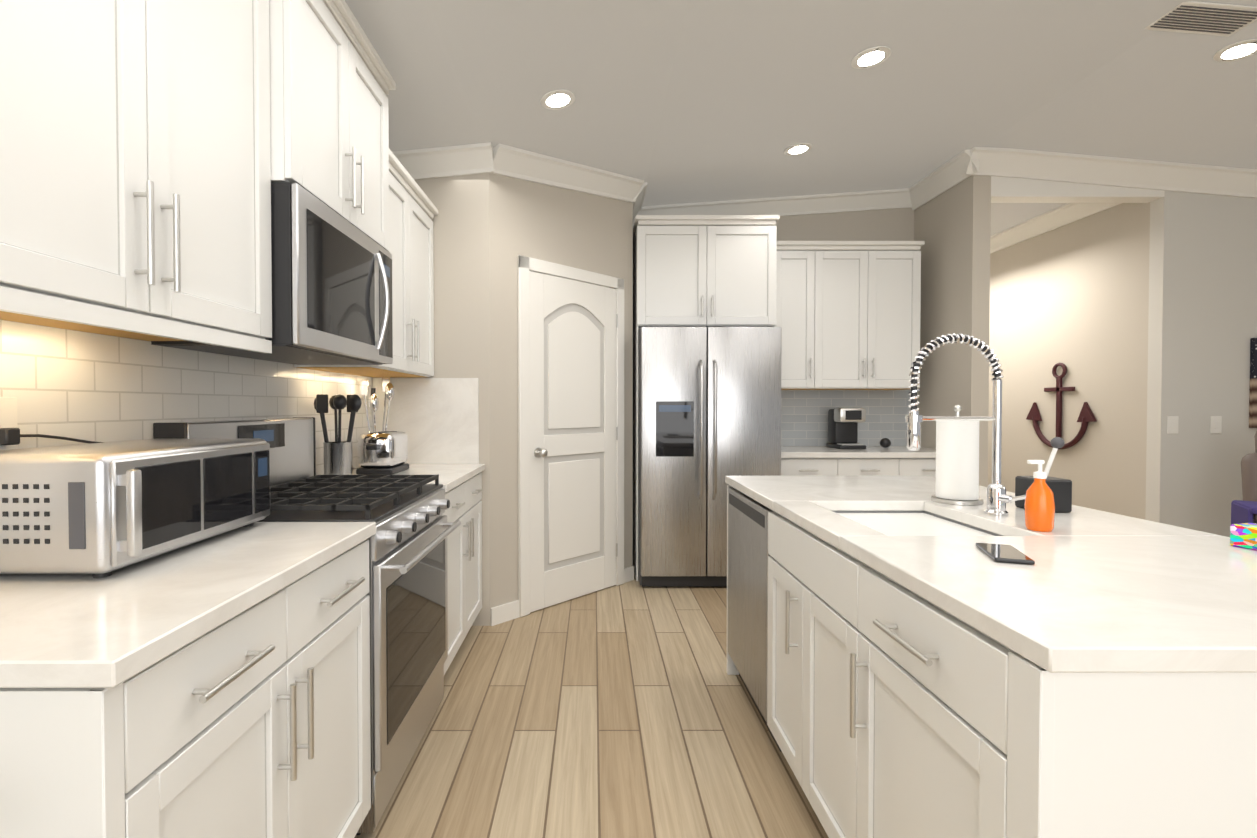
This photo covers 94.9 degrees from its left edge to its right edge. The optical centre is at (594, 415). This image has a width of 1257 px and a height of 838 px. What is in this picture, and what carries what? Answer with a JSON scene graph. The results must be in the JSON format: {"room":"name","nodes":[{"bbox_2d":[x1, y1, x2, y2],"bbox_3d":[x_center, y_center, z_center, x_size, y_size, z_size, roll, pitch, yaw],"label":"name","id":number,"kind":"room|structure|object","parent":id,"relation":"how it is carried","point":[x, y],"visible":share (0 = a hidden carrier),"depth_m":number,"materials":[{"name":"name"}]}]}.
{"room":"kitchen","nodes":[
{"label":"kitchen","id":0,"kind":"room"},
{"bbox_2d":[354,574,828,837],"bbox_3d":[3.413,1.219,2.805,10.200,0.050,10.900,0,1,0],"label":"floor","id":1,"kind":"structure","parent":0,"point":[627,709],"depth_m":2.15,"materials":[{"name":"brown wood"}]},
{"bbox_2d":[0,539,370,837],"bbox_3d":[-0.915,0.782,1.181,0.643,0.873,0.878,0,1,0],"label":"base cabinet","id":2,"kind":"object","parent":1,"relation":"on","point":[253,721],"visible":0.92,"depth_m":0.98,"materials":[{"name":"white paint"}]},
{"bbox_2d":[0,522,375,687],"bbox_3d":[-0.923,0.322,1.171,0.626,0.035,0.883,0,1,0],"label":"countertop","id":3,"kind":"structure","parent":2,"relation":"on","point":[118,626],"depth_m":0.96,"materials":[{"name":"white stone"}]},
{"bbox_2d":[0,439,269,577],"bbox_3d":[-1.033,0.184,1.321,0.355,0.234,0.542,0,1,0],"label":"toaster oven","id":4,"kind":"object","parent":3,"relation":"on","point":[100,510],"visible":1,"depth_m":1.08,"materials":[{"name":"silver metal"}]},
{"bbox_2d":[153,417,460,834],"bbox_3d":[-0.889,0.610,1.999,0.697,1.191,0.756,0,1,0],"label":"range","id":5,"kind":"object","parent":1,"relation":"on","point":[408,581],"visible":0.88,"depth_m":1.86,"materials":[{"name":"silver metal"}]},
{"bbox_2d":[442,472,482,674],"bbox_3d":[-0.917,0.756,2.811,0.643,0.873,0.854,0,1,0],"label":"base cabinet","id":6,"kind":"object","parent":1,"relation":"on","point":[464,551],"visible":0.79,"depth_m":2.77,"materials":[{"name":"white paint"}]},
{"bbox_2d":[352,378,484,492],"bbox_3d":[-0.926,0.057,2.800,0.626,0.515,0.855,0,1,0],"label":"countertop","id":7,"kind":"structure","parent":6,"relation":"on","point":[436,420],"depth_m":3.21,"materials":[{"name":"white stone"}]},
{"bbox_2d":[314,394,361,474],"bbox_3d":[-1.127,0.095,2.531,0.207,0.375,0.185,0,1,0],"label":"utensil crock","id":8,"kind":"object","parent":7,"relation":"on","point":[337,456],"visible":0.96,"depth_m":2.48,"materials":[{"name":"silver metal"}]},
{"bbox_2d":[360,377,394,432],"bbox_3d":[-1.143,0.035,3.038,0.166,0.479,0.154,0,1,0],"label":"utensils","id":9,"kind":"object","parent":7,"relation":"on","point":[388,388],"visible":0.58,"depth_m":3.03,"materials":[{"name":"silver metal"}]},
{"bbox_2d":[356,431,408,474],"bbox_3d":[-1.033,0.180,2.807,0.170,0.196,0.290,0,1,0],"label":"toaster","id":10,"kind":"object","parent":7,"relation":"on","point":[382,452],"visible":1,"depth_m":2.70,"materials":[{"name":"silver metal"}]},
{"bbox_2d":[638,327,781,585],"bbox_3d":[0.783,0.284,4.229,0.945,1.775,0.846,0,1,0],"label":"fridge","id":11,"kind":"object","parent":1,"relation":"on","point":[709,409],"visible":0.92,"depth_m":3.86,"materials":[{"name":"grey metal"}]},
{"bbox_2d":[728,487,781,751],"bbox_3d":[0.938,0.765,2.345,0.660,0.872,0.591,0,1,0],"label":"dishwasher","id":12,"kind":"object","parent":1,"relation":"on","point":[748,554],"visible":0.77,"depth_m":2.27,"materials":[{"name":"grey metal"}]},
{"bbox_2d":[781,458,848,475],"bbox_3d":[1.520,0.732,4.354,0.490,0.872,0.619,0,1,0],"label":"base cabinet","id":13,"kind":"object","parent":1,"relation":"on","point":[789,466],"depth_m":4.04,"materials":[{"name":"white paint"}]},
{"bbox_2d":[781,446,935,457],"bbox_3d":[1.920,0.274,4.335,1.290,0.039,0.643,0,1,0],"label":"countertop","id":14,"kind":"structure","parent":13,"relation":"on","point":[830,452],"depth_m":4.02,"materials":[{"name":"white stone"}]},
{"bbox_2d":[826,408,865,448],"bbox_3d":[1.930,0.097,4.425,0.200,0.310,0.261,0,1,0],"label":"coffee maker","id":15,"kind":"object","parent":14,"relation":"on","point":[842,428],"visible":1,"depth_m":4.41,"materials":[{"name":"black plastic"}]},
{"bbox_2d":[880,438,890,447],"bbox_3d":[2.240,0.213,4.438,0.076,0.076,0.078,0,1,0],"label":"speaker","id":16,"kind":"object","parent":14,"relation":"on","point":[885,442],"visible":1,"depth_m":4.41},
{"bbox_2d":[849,458,912,475],"bbox_3d":[1.921,0.732,4.355,0.549,0.872,0.619,0,1,0],"label":"base cabinet","id":17,"kind":"object","parent":1,"relation":"on","point":[858,466],"depth_m":4.04,"materials":[{"name":"white paint"}]},
{"bbox_2d":[909,458,935,476],"bbox_3d":[2.321,0.732,4.355,0.489,0.872,0.619,0,1,0],"label":"base cabinet","id":18,"kind":"object","parent":1,"relation":"on","point":[921,466],"depth_m":4.04,"materials":[{"name":"white paint"}]},
{"bbox_2d":[726,484,1256,837],"bbox_3d":[1.066,0.774,1.735,0.978,0.873,1.869,0,1,0],"label":"kitchen island","id":19,"kind":"object","parent":1,"relation":"on","point":[933,671],"depth_m":0.97,"materials":[{"name":"white paint"}]},
{"bbox_2d":[725,476,1014,507],"bbox_3d":[1.088,0.304,2.326,0.960,0.035,0.717,0,1,0],"label":"island countertop","id":20,"kind":"structure","parent":19,"relation":"on","point":[823,489],"depth_m":2.26,"materials":[{"name":"white stone"}]},
{"bbox_2d":[773,500,1220,543],"bbox_3d":[1.089,0.314,1.702,0.960,0.035,0.530,0,1,0],"label":"island countertop","id":21,"kind":"structure","parent":19,"relation":"on","point":[1081,521],"depth_m":1.61,"materials":[{"name":"white stone"}]},
{"bbox_2d":[825,504,1016,535],"bbox_3d":[0.929,0.415,1.704,0.410,0.191,0.550,0,1,0],"label":"sink","id":22,"kind":"object","parent":21,"relation":"in","point":[895,519],"depth_m":1.82,"materials":[{"name":"white ceramic"}]},
{"bbox_2d":[931,405,982,504],"bbox_3d":[1.224,0.128,1.945,0.150,0.327,0.150,0,1,0],"label":"paper towel","id":23,"kind":"object","parent":21,"relation":"on","point":[957,462],"visible":0.85,"depth_m":1.90,"materials":[{"name":"white paper"}]},
{"bbox_2d":[905,333,1025,515],"bbox_3d":[1.085,0.026,1.677,0.309,0.540,0.152,0,1,0],"label":"faucet","id":24,"kind":"object","parent":21,"relation":"on","point":[998,498],"visible":1,"depth_m":1.71,"materials":[{"name":"silver metal"}]},
{"bbox_2d":[1024,460,1054,531],"bbox_3d":[1.159,0.208,1.501,0.064,0.182,0.064,0,1,0],"label":"soap bottle","id":25,"kind":"object","parent":21,"relation":"on","point":[1039,506],"visible":1,"depth_m":1.48,"materials":[{"name":"orange plastic"}]},
{"bbox_2d":[1015,437,1071,512],"bbox_3d":[1.394,0.180,1.791,0.100,0.228,0.110,0,1,0],"label":"sink caddy","id":26,"kind":"object","parent":21,"relation":"on","point":[1061,488],"visible":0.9,"depth_m":1.75,"materials":[{"name":"black plastic"}]},
{"bbox_2d":[837,536,1256,675],"bbox_3d":[1.090,0.323,1.105,0.960,0.035,0.665,0,1,0],"label":"island countertop","id":27,"kind":"structure","parent":19,"relation":"on","point":[1086,605],"depth_m":0.99,"materials":[{"name":"white stone"}]},
{"bbox_2d":[976,543,1034,564],"bbox_3d":[0.885,0.298,1.247,0.070,0.009,0.144,0,1,20],"label":"phone","id":28,"kind":"object","parent":27,"relation":"on","point":[1003,553],"visible":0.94,"depth_m":1.23,"materials":[{"name":"black glass"}]},
{"bbox_2d":[1230,523,1256,549],"bbox_3d":[1.515,0.277,1.287,0.070,0.050,0.110,0,1,-15],"label":"snack box","id":29,"kind":"object","parent":27,"relation":"on","point":[1243,535],"visible":1,"depth_m":1.31,"materials":[{"name":"multicoloured cardboard"}]},
{"bbox_2d":[1231,431,1256,524],"bbox_3d":[3.922,0.629,3.090,0.869,1.122,0.840,0,1,0],"label":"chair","id":30,"kind":"object","parent":1,"relation":"on","point":[1244,510],"visible":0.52,"depth_m":3.38,"materials":[{"name":"fabric"}]},
{"bbox_2d":[0,173,1256,625],"bbox_3d":[3.583,-0.329,2.681,9.860,3.050,10.700,0,1,0],"label":"wall","id":31,"kind":"structure","parent":0,"point":[1136,311],"depth_m":3.94,"materials":[{"name":"beige paint"}]},
{"bbox_2d":[0,0,275,347],"bbox_3d":[-1.066,-0.754,1.150,0.342,1.110,0.886,0,1,0],"label":"upper cabinet","id":32,"kind":"object","parent":31,"relation":"attached to","point":[151,151],"depth_m":1.13,"materials":[{"name":"white paint"}]},
{"bbox_2d":[0,320,372,474],"bbox_3d":[-1.242,0.041,1.929,0.006,0.502,2.598,0,1,0],"label":"tile backsplash","id":33,"kind":"structure","parent":31,"relation":"attached to","point":[80,385],"depth_m":1.56,"materials":[{"name":"white tile"}]},
{"bbox_2d":[0,397,103,449],"bbox_3d":[-1.221,0.019,1.310,0.031,0.119,0.298,0,1,0],"label":"outlet","id":34,"kind":"object","parent":33,"relation":"attached to","point":[10,435],"visible":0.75,"depth_m":1.21,"materials":[{"name":"white plastic"}]},
{"bbox_2d":[272,0,395,259],"bbox_3d":[-1.039,-0.990,1.974,0.397,0.665,0.766,0,1,0],"label":"upper cabinet","id":35,"kind":"object","parent":31,"relation":"attached to","point":[330,118],"depth_m":1.86,"materials":[{"name":"white paint"}]},
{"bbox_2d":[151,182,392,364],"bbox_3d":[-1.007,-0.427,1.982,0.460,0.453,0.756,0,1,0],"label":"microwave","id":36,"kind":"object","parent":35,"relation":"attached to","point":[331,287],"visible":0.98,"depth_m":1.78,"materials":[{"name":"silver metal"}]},
{"bbox_2d":[294,160,435,376],"bbox_3d":[-1.068,-0.655,2.790,0.342,0.900,0.850,0,1,0],"label":"upper cabinet","id":37,"kind":"object","parent":31,"relation":"attached to","point":[413,267],"depth_m":2.81,"materials":[{"name":"white paint"}]},
{"bbox_2d":[392,142,535,182],"bbox_3d":[-0.737,-1.396,3.153,0.783,0.220,0.150,0,1,0],"label":"crown molding","id":38,"kind":"structure","parent":31,"relation":"attached to","point":[487,157],"depth_m":3.17,"materials":[{"name":"white paint"}]},
{"bbox_2d":[490,566,633,625],"bbox_3d":[3.909,1.099,5.599,8.999,0.099,4.711,0,1,0],"label":"baseboard","id":39,"kind":"structure","parent":31,"relation":"attached to","point":[502,613],"depth_m":3.32,"materials":[{"name":"white paint"}]},
{"bbox_2d":[518,255,623,616],"bbox_3d":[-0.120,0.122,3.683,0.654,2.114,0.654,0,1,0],"label":"door","id":40,"kind":"structure","parent":31,"relation":"attached to","point":[570,432],"depth_m":3.64,"materials":[{"name":"white paint"}]},
{"bbox_2d":[624,176,651,225],"bbox_3d":[0.310,-1.559,4.171,0.120,0.171,0.693,0,1,0],"label":"crown molding","id":41,"kind":"structure","parent":31,"relation":"attached to","point":[634,193],"depth_m":4.04,"materials":[{"name":"white paint"}]},
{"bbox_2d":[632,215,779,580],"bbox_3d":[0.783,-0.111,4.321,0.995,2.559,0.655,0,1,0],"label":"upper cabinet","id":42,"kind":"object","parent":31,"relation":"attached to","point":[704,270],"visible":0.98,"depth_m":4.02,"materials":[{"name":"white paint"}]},
{"bbox_2d":[648,189,913,215],"bbox_3d":[1.420,-1.648,4.572,2.300,0.286,0.110,0,1,0],"label":"crown molding","id":43,"kind":"structure","parent":31,"relation":"attached to","point":[891,198],"depth_m":4.57,"materials":[{"name":"white paint"}]},
{"bbox_2d":[781,390,910,445],"bbox_3d":[1.920,0.022,4.650,1.290,0.454,0.007,0,1,0],"label":"tile backsplash","id":44,"kind":"structure","parent":31,"relation":"attached to","point":[804,417],"depth_m":4.65,"materials":[{"name":"grey tile"}]},
{"bbox_2d":[776,241,924,389],"bbox_3d":[1.880,-0.746,4.447,1.120,1.092,0.385,0,1,0],"label":"upper cabinet","id":45,"kind":"object","parent":31,"relation":"attached to","point":[847,315],"visible":0.88,"depth_m":4.30,"materials":[{"name":"white paint"}]},
{"bbox_2d":[904,156,955,209],"bbox_3d":[2.515,-1.704,4.218,0.150,0.163,0.600,0,1,0],"label":"crown molding","id":46,"kind":"structure","parent":31,"relation":"attached to","point":[940,180],"depth_m":4.30,"materials":[{"name":"white paint"}]},
{"bbox_2d":[1026,363,1096,448],"bbox_3d":[3.849,-0.077,4.776,0.040,0.719,0.700,0,1,0],"label":"anchor","id":47,"kind":"object","parent":31,"relation":"attached to","point":[1086,416],"visible":0.96,"depth_m":4.76,"materials":[{"name":"red metal"}]},
{"bbox_2d":[952,147,1256,249],"bbox_3d":[5.441,-1.461,3.871,5.940,0.639,0.110,0,1,0],"label":"crown molding","id":48,"kind":"structure","parent":31,"relation":"attached to","point":[978,161],"depth_m":3.87,"materials":[{"name":"white paint"}]},
{"bbox_2d":[1167,416,1178,433],"bbox_3d":[3.948,0.066,3.932,0.075,0.120,0.010,0,1,0],"label":"switch plate","id":49,"kind":"object","parent":31,"relation":"attached to","point":[1172,421],"depth_m":3.93,"materials":[{"name":"white plastic"}]},
{"bbox_2d":[1210,416,1221,433],"bbox_3d":[4.244,0.066,3.932,0.075,0.120,0.010,0,1,0],"label":"switch plate","id":50,"kind":"object","parent":31,"relation":"attached to","point":[1215,424],"depth_m":3.93,"materials":[{"name":"white plastic"}]},
{"bbox_2d":[1249,338,1256,427],"bbox_3d":[4.841,-0.219,3.920,0.740,0.610,0.026,0,1,0],"label":"picture","id":51,"kind":"object","parent":31,"relation":"attached to","point":[1253,390],"visible":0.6,"depth_m":3.91},
{"bbox_2d":[345,0,1256,235],"bbox_3d":[3.413,-1.516,2.762,10.200,0.500,10.900,0,1,0],"label":"ceiling","id":52,"kind":"structure","parent":0,"point":[683,101],"depth_m":2.88,"materials":[{"name":"grey paint"}]},
{"bbox_2d":[541,89,574,109],"bbox_3d":[-0.177,-1.525,2.786,0.168,0.031,0.169,0,1,-6],"label":"recessed light","id":53,"kind":"object","parent":52,"relation":"in","point":[563,98],"depth_m":2.78,"materials":[{"name":"white paint"}]},
{"bbox_2d":[784,143,811,155],"bbox_3d":[1.292,-1.687,3.656,0.169,0.017,0.169,0,1,-6],"label":"recessed light","id":54,"kind":"object","parent":52,"relation":"in","point":[800,148],"depth_m":3.64,"materials":[{"name":"white paint"}]},
{"bbox_2d":[851,46,890,68],"bbox_3d":[1.293,-1.672,2.696,0.169,0.017,0.169,0,1,-6],"label":"recessed light","id":55,"kind":"object","parent":52,"relation":"in","point":[871,57],"depth_m":2.69,"materials":[{"name":"white paint"}]},
{"bbox_2d":[1144,1,1256,36],"bbox_3d":[2.692,-1.744,2.537,0.399,0.043,0.180,0,1,0],"label":"ceiling vent","id":56,"kind":"object","parent":52,"relation":"in","point":[1208,18],"visible":1,"depth_m":2.53,"materials":[{"name":"white metal"}]},
{"bbox_2d":[1213,39,1256,61],"bbox_3d":[3.042,-1.720,2.718,0.169,0.019,0.169,0,1,-6],"label":"recessed light","id":57,"kind":"object","parent":52,"relation":"in","point":[1245,48],"depth_m":2.72,"materials":[{"name":"white paint"}]}
]}

